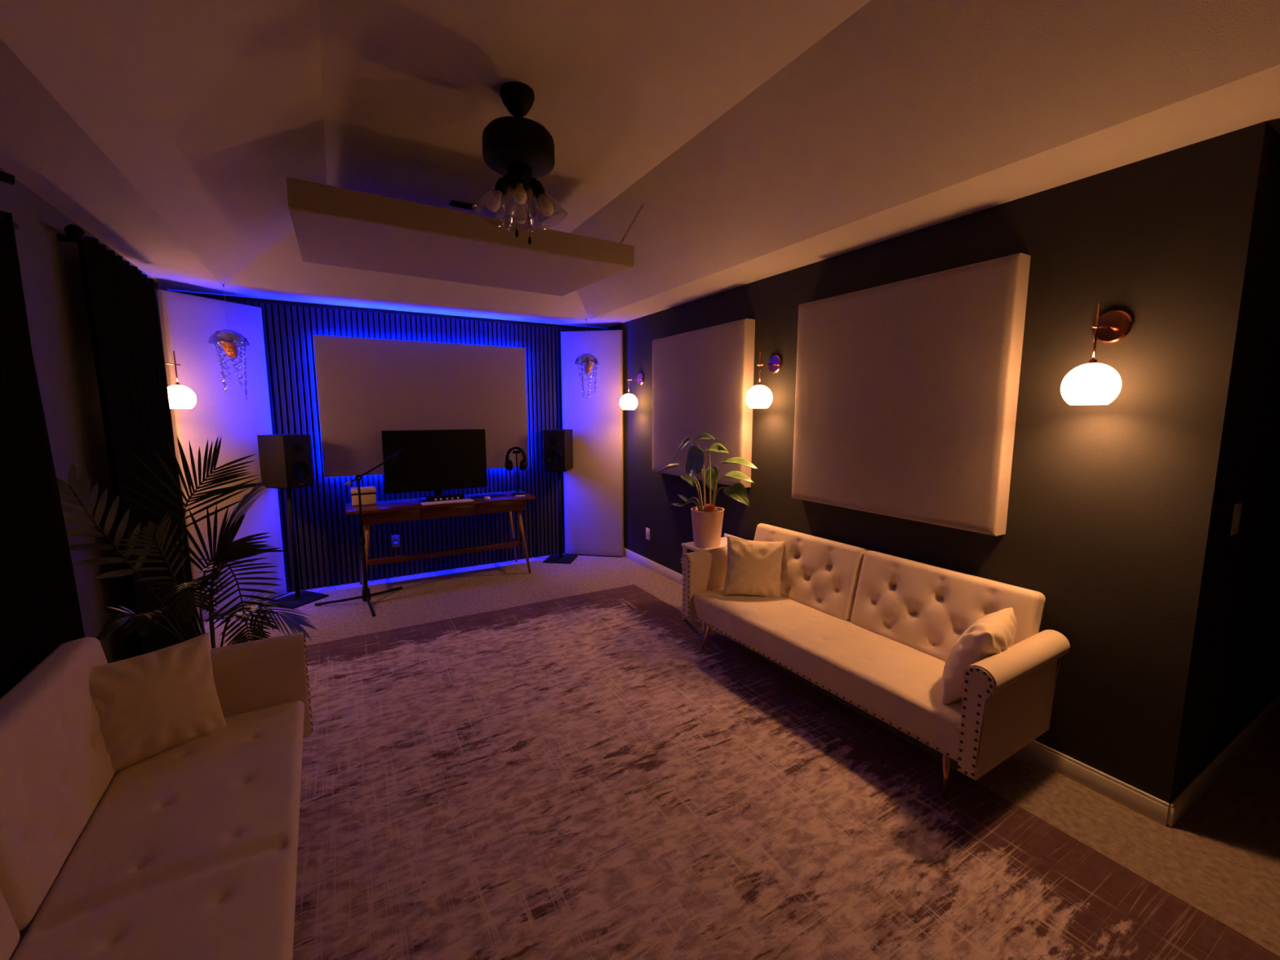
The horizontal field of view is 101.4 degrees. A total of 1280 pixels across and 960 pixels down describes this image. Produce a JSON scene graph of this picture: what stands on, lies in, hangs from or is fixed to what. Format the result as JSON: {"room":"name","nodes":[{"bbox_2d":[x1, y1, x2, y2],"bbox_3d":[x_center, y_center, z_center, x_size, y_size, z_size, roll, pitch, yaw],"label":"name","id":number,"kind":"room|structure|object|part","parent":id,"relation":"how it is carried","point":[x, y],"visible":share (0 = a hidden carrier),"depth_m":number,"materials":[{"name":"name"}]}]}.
{"room":"studio","nodes":[
{"label":"studio","id":0,"kind":"room"},
{"bbox_2d":[0,168,170,663],"bbox_3d":[-2.078,0.129,1.458,0.120,2.440,6.050,-4,8,-30],"label":"wall","id":1,"kind":"structure","parent":0,"point":[61,344],"depth_m":2.34,"materials":[{"name":"grey paint"}]},
{"bbox_2d":[0,170,14,185],"bbox_3d":[-2.225,-1.051,1.791,0.112,0.045,0.066,-6,10,-40],"label":"wall fixture","id":2,"kind":"object","parent":1,"relation":"attached to","point":[5,177],"visible":1,"depth_m":1.82,"materials":[{"name":"black"}]},
{"bbox_2d":[0,210,84,698],"bbox_3d":[-1.786,0.260,1.223,0.135,2.180,1.726,-4,8,-30],"label":"curtain","id":3,"kind":"object","parent":1,"relation":"hanging from","point":[40,611],"visible":0.51,"depth_m":1.75,"materials":[{"name":"black fabric"}]},
{"bbox_3d":[-1.770,-0.795,1.111,0.022,0.022,1.670,-4,8,-30],"label":"rod","id":4,"kind":"part","parent":3,"relation":"part of","materials":[{"name":"black metal"}]},
{"bbox_2d":[56,224,199,656],"bbox_3d":[-2.748,-0.018,2.877,0.135,2.310,1.170,-4,8,-30],"label":"curtain","id":5,"kind":"object","parent":1,"relation":"hanging from","point":[121,302],"visible":0.73,"depth_m":2.71,"materials":[{"name":"black fabric"}]},
{"bbox_3d":[-2.726,-1.136,2.746,0.022,0.022,1.090,-4,8,-30],"label":"rod","id":6,"kind":"part","parent":5,"relation":"part of","materials":[{"name":"black metal"}]},
{"bbox_2d":[164,351,196,408],"bbox_3d":[-3.041,-0.650,3.399,0.226,0.370,0.173,-4,8,-30],"label":"wall sconce","id":7,"kind":"object","parent":1,"relation":"attached to","point":[180,397],"visible":0.8,"depth_m":3.39,"materials":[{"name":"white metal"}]},
{"bbox_3d":[-3.060,-0.752,3.375,0.148,0.020,0.009,-4,8,-30],"label":"arm","id":8,"kind":"part","parent":7,"relation":"part of","materials":[{"name":"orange metal"}]},
{"bbox_3d":[-3.018,-0.724,3.403,0.009,0.225,0.009,-4,8,-30],"label":"rod","id":9,"kind":"part","parent":7,"relation":"part of","materials":[{"name":"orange metal"}]},
{"bbox_3d":[-3.018,-0.544,3.426,0.173,0.153,0.173,-4,8,-30],"label":"lamp shade","id":10,"kind":"part","parent":7,"relation":"part of","materials":[{"name":"white glass"}]},
{"bbox_2d":[173,291,604,330],"bbox_3d":[-1.991,-0.333,5.036,3.863,2.440,0.120,-4,8,-30],"label":"wall","id":11,"kind":"structure","parent":0,"point":[211,296],"depth_m":4.63,"materials":[{"name":"paint"}]},
{"bbox_2d":[214,298,585,592],"bbox_3d":[-1.954,-0.307,4.973,3.583,2.405,0.029,-4,8,-30],"label":"cladding","id":12,"kind":"object","parent":11,"relation":"attached to","point":[329,548],"visible":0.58,"depth_m":4.80,"materials":[{"name":"black wood"}]},
{"bbox_2d":[391,534,399,547],"bbox_3d":[-2.269,0.572,4.862,0.070,0.117,0.039,-4,8,-30],"label":"power outlet","id":13,"kind":"object","parent":12,"relation":"attached to","point":[395,540],"visible":1,"depth_m":4.87,"materials":[{"name":"grey plastic"}]},
{"bbox_2d":[312,334,528,477],"bbox_3d":[-1.933,-0.670,4.856,1.790,1.185,0.110,-4,8,-30],"label":"acoustic panel","id":14,"kind":"object","parent":12,"relation":"attached to","point":[366,387],"visible":0.76,"depth_m":4.69,"materials":[{"name":"beige fabric"}]},
{"bbox_2d":[0,0,1279,328],"bbox_3d":[0.197,-1.578,2.557,5.430,0.660,6.350,-4,8,-30],"label":"ceiling","id":15,"kind":"structure","parent":0,"point":[756,140],"depth_m":2.05,"materials":[{"name":"paint"}]},
{"bbox_2d":[208,284,249,399],"bbox_3d":[-2.956,-0.989,3.765,0.240,0.811,0.240,4,9,31],"label":"hanging ornament","id":16,"kind":"object","parent":15,"relation":"hanging from","point":[225,338],"visible":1,"depth_m":3.73,"materials":[{"name":"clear glass"}]},
{"bbox_2d":[448,200,478,210],"bbox_3d":[-1.156,-1.801,3.436,0.170,0.015,0.070,-4,8,-30],"label":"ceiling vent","id":17,"kind":"object","parent":15,"relation":"in","point":[453,203],"visible":0.97,"depth_m":3.42,"materials":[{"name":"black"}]},
{"bbox_2d":[286,177,644,296],"bbox_3d":[-1.058,-1.553,3.277,1.862,0.480,1.184,-4,8,-30],"label":"acoustic panel","id":18,"kind":"object","parent":15,"relation":"hanging from","point":[333,225],"visible":1,"depth_m":2.93,"materials":[{"name":"beige fabric"}]},
{"bbox_3d":[-0.051,-1.569,3.211,0.180,0.277,0.017,-5,9,-33],"label":"hanging chain","id":19,"kind":"part","parent":18,"relation":"part of","materials":[{"name":"silver metal"}]},
{"bbox_2d":[471,81,567,244],"bbox_3d":[-0.522,-1.341,2.272,0.336,0.634,0.336,5,9,33],"label":"ceiling fan","id":20,"kind":"object","parent":15,"relation":"hanging from","point":[521,149],"visible":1,"depth_m":2.19,"materials":[{"name":"black"}]},
{"bbox_3d":[-0.631,-1.208,2.267,0.068,0.093,0.056,-4,8,-30],"label":"light bulb","id":21,"kind":"part","parent":20,"relation":"part of","materials":[{"name":"white glass"}]},
{"bbox_2d":[493,174,509,195],"bbox_3d":[-0.593,-1.276,2.268,0.079,0.081,0.056,-4,8,-30],"label":"socket","id":22,"kind":"object","parent":20,"relation":"attached to","point":[502,185],"depth_m":2.25,"materials":[{"name":"black"}]},
{"bbox_2d":[513,169,526,189],"bbox_3d":[-0.510,-1.269,2.210,0.056,0.081,0.079,-4,8,-30],"label":"socket","id":23,"kind":"object","parent":20,"relation":"attached to","point":[519,175],"depth_m":2.19,"materials":[{"name":"black"}]},
{"bbox_3d":[-0.501,-1.197,2.181,0.056,0.093,0.068,-4,8,-30],"label":"light bulb","id":24,"kind":"part","parent":20,"relation":"part of","materials":[{"name":"white glass"}]},
{"bbox_3d":[-0.496,-1.173,2.159,0.144,0.155,0.143,-4,8,-30],"label":"lamp shade","id":25,"kind":"part","parent":20,"relation":"part of","materials":[{"name":"clear glass"}]},
{"bbox_3d":[-0.543,-1.225,2.396,0.056,0.093,0.068,-4,8,-30],"label":"light bulb","id":26,"kind":"part","parent":20,"relation":"part of","materials":[{"name":"white glass"}]},
{"bbox_3d":[-0.487,-1.162,2.261,0.026,0.226,0.002,7,10,42],"label":"pull chain","id":27,"kind":"part","parent":20,"relation":"part of","materials":[{"name":"black"}]},
{"bbox_2d":[530,177,546,198],"bbox_3d":[-0.452,-1.280,2.292,0.079,0.081,0.056,-4,8,-30],"label":"socket","id":28,"kind":"object","parent":20,"relation":"attached to","point":[538,190],"depth_m":2.28,"materials":[{"name":"black"}]},
{"bbox_3d":[-0.414,-1.214,2.309,0.068,0.093,0.056,-4,8,-30],"label":"light bulb","id":29,"kind":"part","parent":20,"relation":"part of","materials":[{"name":"white glass"}]},
{"bbox_2d":[574,318,599,397],"bbox_3d":[-0.523,-1.188,5.148,0.240,0.774,0.240,3,8,24],"label":"hanging ornament","id":30,"kind":"object","parent":15,"relation":"hanging from","point":[588,362],"visible":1,"depth_m":5.13,"materials":[{"name":"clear glass"}]},
{"bbox_2d":[8,552,1279,959],"bbox_3d":[0.200,1.229,2.918,5.430,0.120,6.350,-4,8,-30],"label":"floor","id":31,"kind":"structure","parent":0,"point":[1221,857],"depth_m":2.16,"materials":[{"name":"beige carpet"}]},
{"bbox_2d":[0,631,312,959],"bbox_3d":[-1.215,0.987,1.278,0.671,0.780,1.887,-5,9,-31],"label":"tufted sofa","id":32,"kind":"object","parent":31,"relation":"on","point":[189,850],"visible":0.89,"depth_m":1.39,"materials":[{"name":"beige fabric"}]},
{"bbox_3d":[-1.222,0.876,0.766,0.144,0.429,0.831,-5,9,-31],"label":"backrest","id":33,"kind":"part","parent":32,"relation":"part of","materials":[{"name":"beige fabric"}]},
{"bbox_3d":[-1.657,0.785,1.473,0.144,0.429,0.831,-5,9,-31],"label":"backrest","id":34,"kind":"part","parent":32,"relation":"part of","materials":[{"name":"beige fabric"}]},
{"bbox_2d":[88,631,226,772],"bbox_3d":[-1.675,0.767,1.802,0.181,0.354,0.368,5,9,32],"label":"throw pillow","id":35,"kind":"object","parent":32,"relation":"on","point":[148,704],"visible":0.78,"depth_m":1.76,"materials":[{"name":"beige fabric"}]},
{"bbox_3d":[-1.654,0.868,2.039,0.610,0.434,0.113,-5,9,-31],"label":"arm","id":36,"kind":"part","parent":32,"relation":"part of","materials":[{"name":"beige fabric"}]},
{"bbox_2d":[56,434,316,648],"bbox_3d":[-1.964,0.521,2.353,0.859,1.432,0.606,-4,8,-30],"label":"areca palm","id":37,"kind":"object","parent":31,"relation":"on","point":[228,550],"visible":0.82,"depth_m":2.32,"materials":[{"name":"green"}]},
{"bbox_2d":[156,289,286,622],"bbox_3d":[-3.134,-0.162,3.997,0.052,2.350,0.660,3,8,21],"label":"acoustic panel","id":38,"kind":"object","parent":31,"relation":"on","point":[188,322],"visible":0.71,"depth_m":3.93,"materials":[{"name":"beige fabric"}]},
{"bbox_2d":[266,484,328,608],"bbox_3d":[-2.817,0.517,4.256,0.310,0.953,0.310,3,8,22],"label":"speaker stand","id":39,"kind":"object","parent":31,"relation":"on","point":[304,597],"visible":0.87,"depth_m":4.25,"materials":[{"name":"black metal"}]},
{"bbox_2d":[257,434,314,488],"bbox_3d":[-2.814,-0.157,4.167,0.308,0.405,0.222,3,8,22],"label":"loudspeaker","id":40,"kind":"object","parent":39,"relation":"on","point":[286,460],"visible":1,"depth_m":4.08,"materials":[{"name":"black plastic"}]},
{"bbox_3d":[-2.818,0.050,4.196,0.240,0.011,0.200,3,8,22],"label":"plate","id":41,"kind":"part","parent":39,"relation":"part of","materials":[{"name":"black metal"}]},
{"bbox_3d":[-2.817,0.983,4.316,0.310,0.015,0.310,3,8,22],"label":"plate","id":42,"kind":"part","parent":39,"relation":"part of","materials":[{"name":"black metal"}]},
{"bbox_2d":[314,461,402,617],"bbox_3d":[-2.226,0.440,4.115,0.654,1.143,0.605,-4,8,-30],"label":"microphone stand","id":43,"kind":"object","parent":31,"relation":"on","point":[366,594],"visible":1,"depth_m":4.18,"materials":[{"name":"black metal"}]},
{"bbox_3d":[-2.403,0.967,4.202,0.368,0.072,0.020,-1,7,-5],"label":"leg","id":44,"kind":"part","parent":43,"relation":"part of","materials":[{"name":"black metal"}]},
{"bbox_3d":[-2.170,-0.060,4.166,0.015,0.165,0.308,6,10,40],"label":"boom arm","id":45,"kind":"part","parent":43,"relation":"part of","materials":[{"name":"black metal"}]},
{"bbox_3d":[-2.107,0.981,4.088,0.020,0.072,0.299,-5,9,-35],"label":"leg","id":46,"kind":"part","parent":43,"relation":"part of","materials":[{"name":"black metal"}]},
{"bbox_3d":[-2.148,0.940,4.410,0.020,0.072,0.364,2,8,16],"label":"leg","id":47,"kind":"part","parent":43,"relation":"part of","materials":[{"name":"black metal"}]},
{"bbox_2d":[384,448,406,462],"bbox_3d":[-2.022,-0.199,4.328,0.054,0.112,0.180,6,9,38],"label":"microphone","id":48,"kind":"object","parent":43,"relation":"attached to","point":[401,452],"visible":1,"depth_m":4.32,"materials":[{"name":"black metal"}]},
{"bbox_2d":[395,448,406,457],"bbox_3d":[-1.992,-0.225,4.363,0.054,0.070,0.083,6,9,38],"label":"grille","id":49,"kind":"object","parent":48,"relation":"attached to","point":[401,452],"depth_m":4.34,"materials":[{"name":"black metal"}]},
{"bbox_2d":[345,490,536,599],"bbox_3d":[-1.788,0.550,4.831,1.580,0.743,0.470,-4,8,-30],"label":"writing desk","id":50,"kind":"object","parent":31,"relation":"on","point":[383,512],"visible":0.79,"depth_m":4.66,"materials":[{"name":"red wood"}]},
{"bbox_3d":[-2.463,0.635,4.670,0.129,0.616,0.037,1,7,8],"label":"leg","id":51,"kind":"part","parent":50,"relation":"part of","materials":[{"name":"brown wood"}]},
{"bbox_2d":[350,485,376,506],"bbox_3d":[-2.395,0.138,4.537,0.194,0.149,0.128,-4,8,-30],"label":"storage box","id":52,"kind":"object","parent":50,"relation":"on","point":[368,496],"visible":1,"depth_m":4.49,"materials":[{"name":"beige cardboard"}]},
{"bbox_3d":[-2.395,0.087,4.531,0.194,0.046,0.128,-4,8,-30],"label":"lid","id":53,"kind":"part","parent":52,"relation":"part of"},
{"bbox_3d":[-2.276,0.677,4.346,0.037,0.616,0.129,3,8,22],"label":"leg","id":54,"kind":"part","parent":50,"relation":"part of","materials":[{"name":"brown wood"}]},
{"bbox_3d":[-2.094,0.312,4.393,0.461,0.094,0.014,-4,8,-30],"label":"drawer","id":55,"kind":"part","parent":50,"relation":"part of","materials":[{"name":"red wood"}]},
{"bbox_2d":[381,429,487,501],"bbox_3d":[-1.859,-0.141,4.789,0.880,0.636,0.180,-4,8,-30],"label":"computer monitor","id":56,"kind":"object","parent":50,"relation":"on","point":[437,460],"visible":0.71,"depth_m":4.74,"materials":[{"name":"black plastic"}]},
{"bbox_2d":[425,493,464,502],"bbox_3d":[-1.753,0.164,4.720,0.320,0.049,0.105,-4,8,-30],"label":"audio interface","id":57,"kind":"object","parent":50,"relation":"on","point":[453,496],"visible":0.99,"depth_m":4.69,"materials":[{"name":"black metal"}]},
{"bbox_2d":[421,498,473,505],"bbox_3d":[-1.702,0.194,4.634,0.430,0.012,0.101,-4,8,-30],"label":"keyboard","id":58,"kind":"object","parent":50,"relation":"on","point":[463,500],"visible":1,"depth_m":4.61,"materials":[{"name":"white plastic"}]},
{"bbox_3d":[-1.690,0.282,4.624,0.461,0.094,0.014,-4,8,-30],"label":"drawer","id":59,"kind":"part","parent":50,"relation":"part of","materials":[{"name":"red wood"}]},
{"bbox_2d":[470,493,506,497],"bbox_3d":[-1.444,0.150,4.985,0.320,0.009,0.120,-4,8,-30],"label":"tablet","id":60,"kind":"object","parent":50,"relation":"on","point":[500,494],"visible":1,"depth_m":4.96,"materials":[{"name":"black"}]},
{"bbox_3d":[-1.285,0.252,4.854,0.461,0.094,0.014,-4,8,-30],"label":"drawer","id":61,"kind":"part","parent":50,"relation":"part of","materials":[{"name":"red wood"}]},
{"bbox_3d":[-1.300,0.549,5.332,0.037,0.616,0.129,3,8,22],"label":"leg","id":62,"kind":"part","parent":50,"relation":"part of","materials":[{"name":"brown wood"}]},
{"bbox_2d":[511,450,523,495],"bbox_3d":[-1.191,-0.070,5.068,0.110,0.424,0.110,-4,8,-30],"label":"stand","id":63,"kind":"object","parent":50,"relation":"on","point":[516,452],"visible":1,"depth_m":5.05,"materials":[{"name":"black metal"}]},
{"bbox_2d":[504,446,527,471],"bbox_3d":[-1.195,-0.205,5.048,0.214,0.232,0.105,0,7,2],"label":"headphones","id":64,"kind":"object","parent":63,"relation":"hanging from","point":[508,464],"visible":1,"depth_m":5.02,"materials":[{"name":"black plastic"}]},
{"bbox_2d":[504,459,513,471],"bbox_3d":[-1.264,-0.143,5.059,0.092,0.107,0.105,-4,8,-30],"label":"ear cup","id":65,"kind":"object","parent":64,"relation":"on","point":[508,464],"depth_m":5.02,"materials":[{"name":"black plastic"}]},
{"bbox_2d":[519,459,527,471],"bbox_3d":[-1.126,-0.142,5.054,0.092,0.107,0.105,-4,8,-30],"label":"ear cup","id":66,"kind":"object","parent":64,"relation":"on","point":[523,464],"depth_m":5.02,"materials":[{"name":"black plastic"}]},
{"bbox_3d":[-1.191,-0.063,5.069,0.013,0.388,0.014,-4,8,-30],"label":"post","id":67,"kind":"part","parent":63,"relation":"part of","materials":[{"name":"black metal"}]},
{"bbox_3d":[-1.196,0.626,5.183,0.028,0.027,0.380,-4,8,-30],"label":"rail","id":68,"kind":"part","parent":50,"relation":"part of","materials":[{"name":"red wood"}]},
{"bbox_3d":[-1.113,0.591,5.009,0.129,0.616,0.037,1,7,8],"label":"leg","id":69,"kind":"part","parent":50,"relation":"part of","materials":[{"name":"brown wood"}]},
{"bbox_2d":[542,468,577,564],"bbox_3d":[-0.833,0.363,5.438,0.290,0.953,0.290,1,7,8],"label":"speaker stand","id":70,"kind":"object","parent":31,"relation":"on","point":[553,558],"visible":0.9,"depth_m":5.43,"materials":[{"name":"black metal"}]},
{"bbox_2d":[542,429,573,471],"bbox_3d":[-0.834,-0.311,5.347,0.222,0.405,0.308,1,7,8],"label":"loudspeaker","id":71,"kind":"object","parent":70,"relation":"on","point":[557,443],"visible":1,"depth_m":5.21,"materials":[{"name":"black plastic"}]},
{"bbox_3d":[-0.833,-0.104,5.378,0.200,0.011,0.240,1,7,8],"label":"plate","id":72,"kind":"part","parent":70,"relation":"part of","materials":[{"name":"black metal"}]},
{"bbox_3d":[-0.832,0.828,5.498,0.290,0.015,0.290,1,7,8],"label":"plate","id":73,"kind":"part","parent":70,"relation":"part of","materials":[{"name":"black metal"}]},
{"bbox_2d":[560,329,623,556],"bbox_3d":[-0.496,-0.358,5.498,0.646,2.350,0.052,1,7,10],"label":"board","id":74,"kind":"object","parent":31,"relation":"on","point":[593,488],"visible":0.94,"depth_m":5.46,"materials":[{"name":"beige fabric"}]},
{"bbox_2d":[681,533,744,631],"bbox_3d":[0.548,0.741,3.821,0.410,0.615,0.290,-4,8,-30],"label":"side table","id":75,"kind":"object","parent":31,"relation":"on","point":[723,542],"visible":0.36,"depth_m":3.79,"materials":[{"name":"white plastic"}]},
{"bbox_3d":[0.326,0.756,3.839,0.024,0.550,0.024,-4,8,-30],"label":"leg","id":76,"kind":"part","parent":75,"relation":"part of","materials":[{"name":"white plastic"}]},
{"bbox_3d":[0.450,0.784,3.626,0.024,0.550,0.024,-4,8,-30],"label":"leg","id":77,"kind":"part","parent":75,"relation":"part of","materials":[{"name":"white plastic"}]},
{"bbox_2d":[654,432,758,547],"bbox_3d":[0.398,0.062,3.783,0.309,0.795,1.137,-4,8,-30],"label":"potted plant","id":78,"kind":"object","parent":75,"relation":"on","point":[707,526],"visible":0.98,"depth_m":3.67,"materials":[{"name":"green plant"}]},
{"bbox_3d":[0.481,0.336,3.746,0.237,0.261,0.237,-4,8,-30],"label":"pot","id":79,"kind":"part","parent":78,"relation":"part of","materials":[{"name":"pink ceramic"}]},
{"bbox_2d":[704,503,715,511],"bbox_3d":[0.486,0.199,3.638,0.076,0.070,0.076,-4,8,-30],"label":"ornament","id":80,"kind":"object","parent":78,"relation":"on","point":[709,507],"visible":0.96,"depth_m":3.61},
{"bbox_3d":[0.716,0.436,3.888,0.015,0.028,0.276,-4,8,-30],"label":"gallery rail","id":81,"kind":"part","parent":75,"relation":"part of","materials":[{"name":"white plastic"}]},
{"bbox_2d":[292,584,1279,959],"bbox_3d":[-0.213,1.223,2.440,2.527,0.012,3.747,-4,8,-30],"label":"area rug","id":82,"kind":"object","parent":31,"relation":"on","point":[575,777],"visible":0.94,"depth_m":1.96,"materials":[{"name":"carpet"}]},
{"bbox_2d":[680,523,1070,799],"bbox_3d":[1.026,0.788,2.818,0.645,0.778,1.887,-5,9,-31],"label":"tufted sofa","id":83,"kind":"object","parent":31,"relation":"on","point":[877,632],"visible":0.84,"depth_m":2.50,"materials":[{"name":"beige fabric"}]},
{"bbox_3d":[0.553,0.670,3.559,0.610,0.434,0.113,-5,9,-31],"label":"arm","id":84,"kind":"part","parent":83,"relation":"part of","materials":[{"name":"beige fabric"}]},
{"bbox_3d":[0.434,1.001,3.373,0.075,0.191,0.032,-1,7,-5],"label":"leg","id":85,"kind":"part","parent":83,"relation":"part of","materials":[{"name":"brown wood"}]},
{"bbox_2d":[722,536,784,596],"bbox_3d":[0.724,0.559,3.329,0.401,0.392,0.173,0,7,1],"label":"throw pillow","id":86,"kind":"object","parent":83,"relation":"on","point":[753,567],"visible":0.95,"depth_m":3.28,"materials":[{"name":"beige fabric"}]},
{"bbox_3d":[1.006,0.553,3.268,0.183,0.427,0.831,-5,9,-31],"label":"backrest","id":87,"kind":"part","parent":83,"relation":"part of","materials":[{"name":"beige fabric"}]},
{"bbox_3d":[0.989,0.886,2.808,0.520,0.198,1.670,-5,9,-31],"label":"seat","id":88,"kind":"part","parent":83,"relation":"part of","materials":[{"name":"beige fabric"}]},
{"bbox_3d":[1.220,1.165,2.095,0.032,0.191,0.075,5,9,32],"label":"leg","id":89,"kind":"part","parent":83,"relation":"part of","materials":[{"name":"brown wood"}]},
{"bbox_3d":[1.440,0.643,2.561,0.183,0.427,0.831,-5,9,-31],"label":"backrest","id":90,"kind":"part","parent":83,"relation":"part of","materials":[{"name":"beige fabric"}]},
{"bbox_2d":[941,607,1017,704],"bbox_3d":[1.387,0.718,2.143,0.372,0.345,0.215,-7,10,-42],"label":"throw pillow","id":91,"kind":"object","parent":83,"relation":"on","point":[993,633],"visible":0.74,"depth_m":2.05,"materials":[{"name":"beige fabric"}]},
{"bbox_3d":[1.476,0.863,2.057,0.610,0.434,0.113,-5,9,-31],"label":"arm","id":92,"kind":"part","parent":83,"relation":"part of","materials":[{"name":"beige fabric"}]},
{"bbox_2d":[604,120,1275,825],"bbox_3d":[0.842,-0.185,3.870,0.120,2.440,4.740,-4,8,-30],"label":"wall","id":93,"kind":"structure","parent":0,"point":[1114,511],"depth_m":2.08,"materials":[{"name":"paint"}]},
{"bbox_2d":[619,370,644,409],"bbox_3d":[-0.086,-0.867,5.059,0.226,0.370,0.173,-4,8,-30],"label":"wall sconce","id":94,"kind":"object","parent":93,"relation":"attached to","point":[628,401],"visible":1,"depth_m":5.01,"materials":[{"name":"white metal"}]},
{"bbox_3d":[-0.109,-0.937,5.037,0.009,0.225,0.009,-4,8,-30],"label":"rod","id":95,"kind":"part","parent":94,"relation":"part of","materials":[{"name":"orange metal"}]},
{"bbox_3d":[-0.109,-0.757,5.060,0.173,0.153,0.173,-4,8,-30],"label":"lamp shade","id":96,"kind":"part","parent":94,"relation":"part of","materials":[{"name":"white glass"}]},
{"bbox_3d":[0.004,-0.982,5.096,0.019,0.120,0.120,-4,8,-30],"label":"wall plate","id":97,"kind":"part","parent":94,"relation":"part of","materials":[{"name":"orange metal"}]},
{"bbox_2d":[645,527,649,540],"bbox_3d":[0.077,0.533,5.174,0.009,0.117,0.070,-4,8,-30],"label":"power outlet","id":98,"kind":"object","parent":93,"relation":"attached to","point":[647,530],"visible":1,"depth_m":5.17,"materials":[{"name":"white plastic"}]},
{"bbox_2d":[652,318,755,487],"bbox_3d":[0.458,-0.604,4.269,0.094,1.190,1.250,-4,8,-30],"label":"board","id":99,"kind":"object","parent":93,"relation":"attached to","point":[702,379],"visible":0.92,"depth_m":4.08,"materials":[{"name":"beige fabric"}]},
{"bbox_2d":[746,351,782,408],"bbox_3d":[0.820,-0.666,3.496,0.226,0.370,0.173,-4,8,-30],"label":"wall sconce","id":100,"kind":"object","parent":93,"relation":"attached to","point":[759,396],"visible":1,"depth_m":3.45,"materials":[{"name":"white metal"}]},
{"bbox_3d":[0.796,-0.556,3.496,0.173,0.153,0.173,-4,8,-30],"label":"lamp shade","id":101,"kind":"part","parent":100,"relation":"part of","materials":[{"name":"white glass"}]},
{"bbox_3d":[0.796,-0.736,3.473,0.009,0.225,0.009,-4,8,-30],"label":"rod","id":102,"kind":"part","parent":100,"relation":"part of","materials":[{"name":"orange metal"}]},
{"bbox_3d":[0.838,-0.770,3.493,0.148,0.020,0.009,-4,8,-30],"label":"arm","id":103,"kind":"part","parent":100,"relation":"part of","materials":[{"name":"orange metal"}]},
{"bbox_3d":[0.909,-0.782,3.533,0.019,0.120,0.120,-4,8,-30],"label":"wall plate","id":104,"kind":"part","parent":100,"relation":"part of","materials":[{"name":"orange metal"}]},
{"bbox_2d":[623,547,1169,826],"bbox_3d":[0.785,0.986,3.988,0.013,0.088,4.740,-4,8,-30],"label":"baseboard","id":105,"kind":"structure","parent":93,"relation":"attached to","point":[1142,802],"depth_m":2.15,"materials":[{"name":"white"}]},
{"bbox_2d":[791,253,1031,536],"bbox_3d":[1.312,-0.417,2.793,0.094,1.205,1.215,-4,8,-30],"label":"acoustic panel","id":106,"kind":"object","parent":93,"relation":"attached to","point":[906,393],"visible":1,"depth_m":2.59,"materials":[{"name":"beige fabric"}]},
{"bbox_2d":[1060,302,1133,404],"bbox_3d":[1.709,-0.469,1.959,0.226,0.370,0.173,-4,8,-30],"label":"wall sconce","id":107,"kind":"object","parent":93,"relation":"attached to","point":[1092,383],"visible":1,"depth_m":1.93,"materials":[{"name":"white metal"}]},
{"bbox_3d":[1.686,-0.359,1.959,0.173,0.153,0.173,-4,8,-30],"label":"lamp shade","id":108,"kind":"part","parent":107,"relation":"part of","materials":[{"name":"white glass"}]},
{"bbox_3d":[1.686,-0.539,1.936,0.009,0.225,0.009,-4,8,-30],"label":"rod","id":109,"kind":"part","parent":107,"relation":"part of","materials":[{"name":"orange metal"}]},
{"bbox_3d":[1.728,-0.573,1.956,0.148,0.020,0.009,-4,8,-30],"label":"arm","id":110,"kind":"part","parent":107,"relation":"part of","materials":[{"name":"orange metal"}]},
{"bbox_3d":[1.799,-0.584,1.996,0.019,0.120,0.120,-4,8,-30],"label":"wall plate","id":111,"kind":"part","parent":107,"relation":"part of","materials":[{"name":"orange metal"}]},
{"bbox_2d":[1181,131,1279,792],"bbox_3d":[2.646,0.022,2.255,1.387,2.440,0.120,-4,8,-30],"label":"door","id":112,"kind":"structure","parent":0,"point":[1238,677],"depth_m":2.05,"materials":[{"name":"paint"}]},
{"bbox_2d":[1167,695,1279,826],"bbox_3d":[2.628,1.199,2.319,1.507,0.088,0.013,-4,8,-30],"label":"baseboard","id":113,"kind":"structure","parent":112,"relation":"attached to","point":[1182,803],"depth_m":2.21,"materials":[{"name":"white"}]},
{"bbox_2d":[1230,502,1242,535],"bbox_3d":[2.226,0.147,1.952,0.070,0.117,0.010,-4,8,-30],"label":"light switch","id":114,"kind":"object","parent":112,"relation":"attached to","point":[1237,508],"visible":1,"depth_m":1.94,"materials":[{"name":"white plastic"}]},
{"bbox_2d":[1277,682,1279,712],"bbox_3d":[3.625,0.045,2.064,0.120,2.440,1.430,-4,8,-30],"label":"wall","id":115,"kind":"structure","parent":0,"point":[1278,692],"depth_m":2.69,"materials":[{"name":"paint"}]}
]}

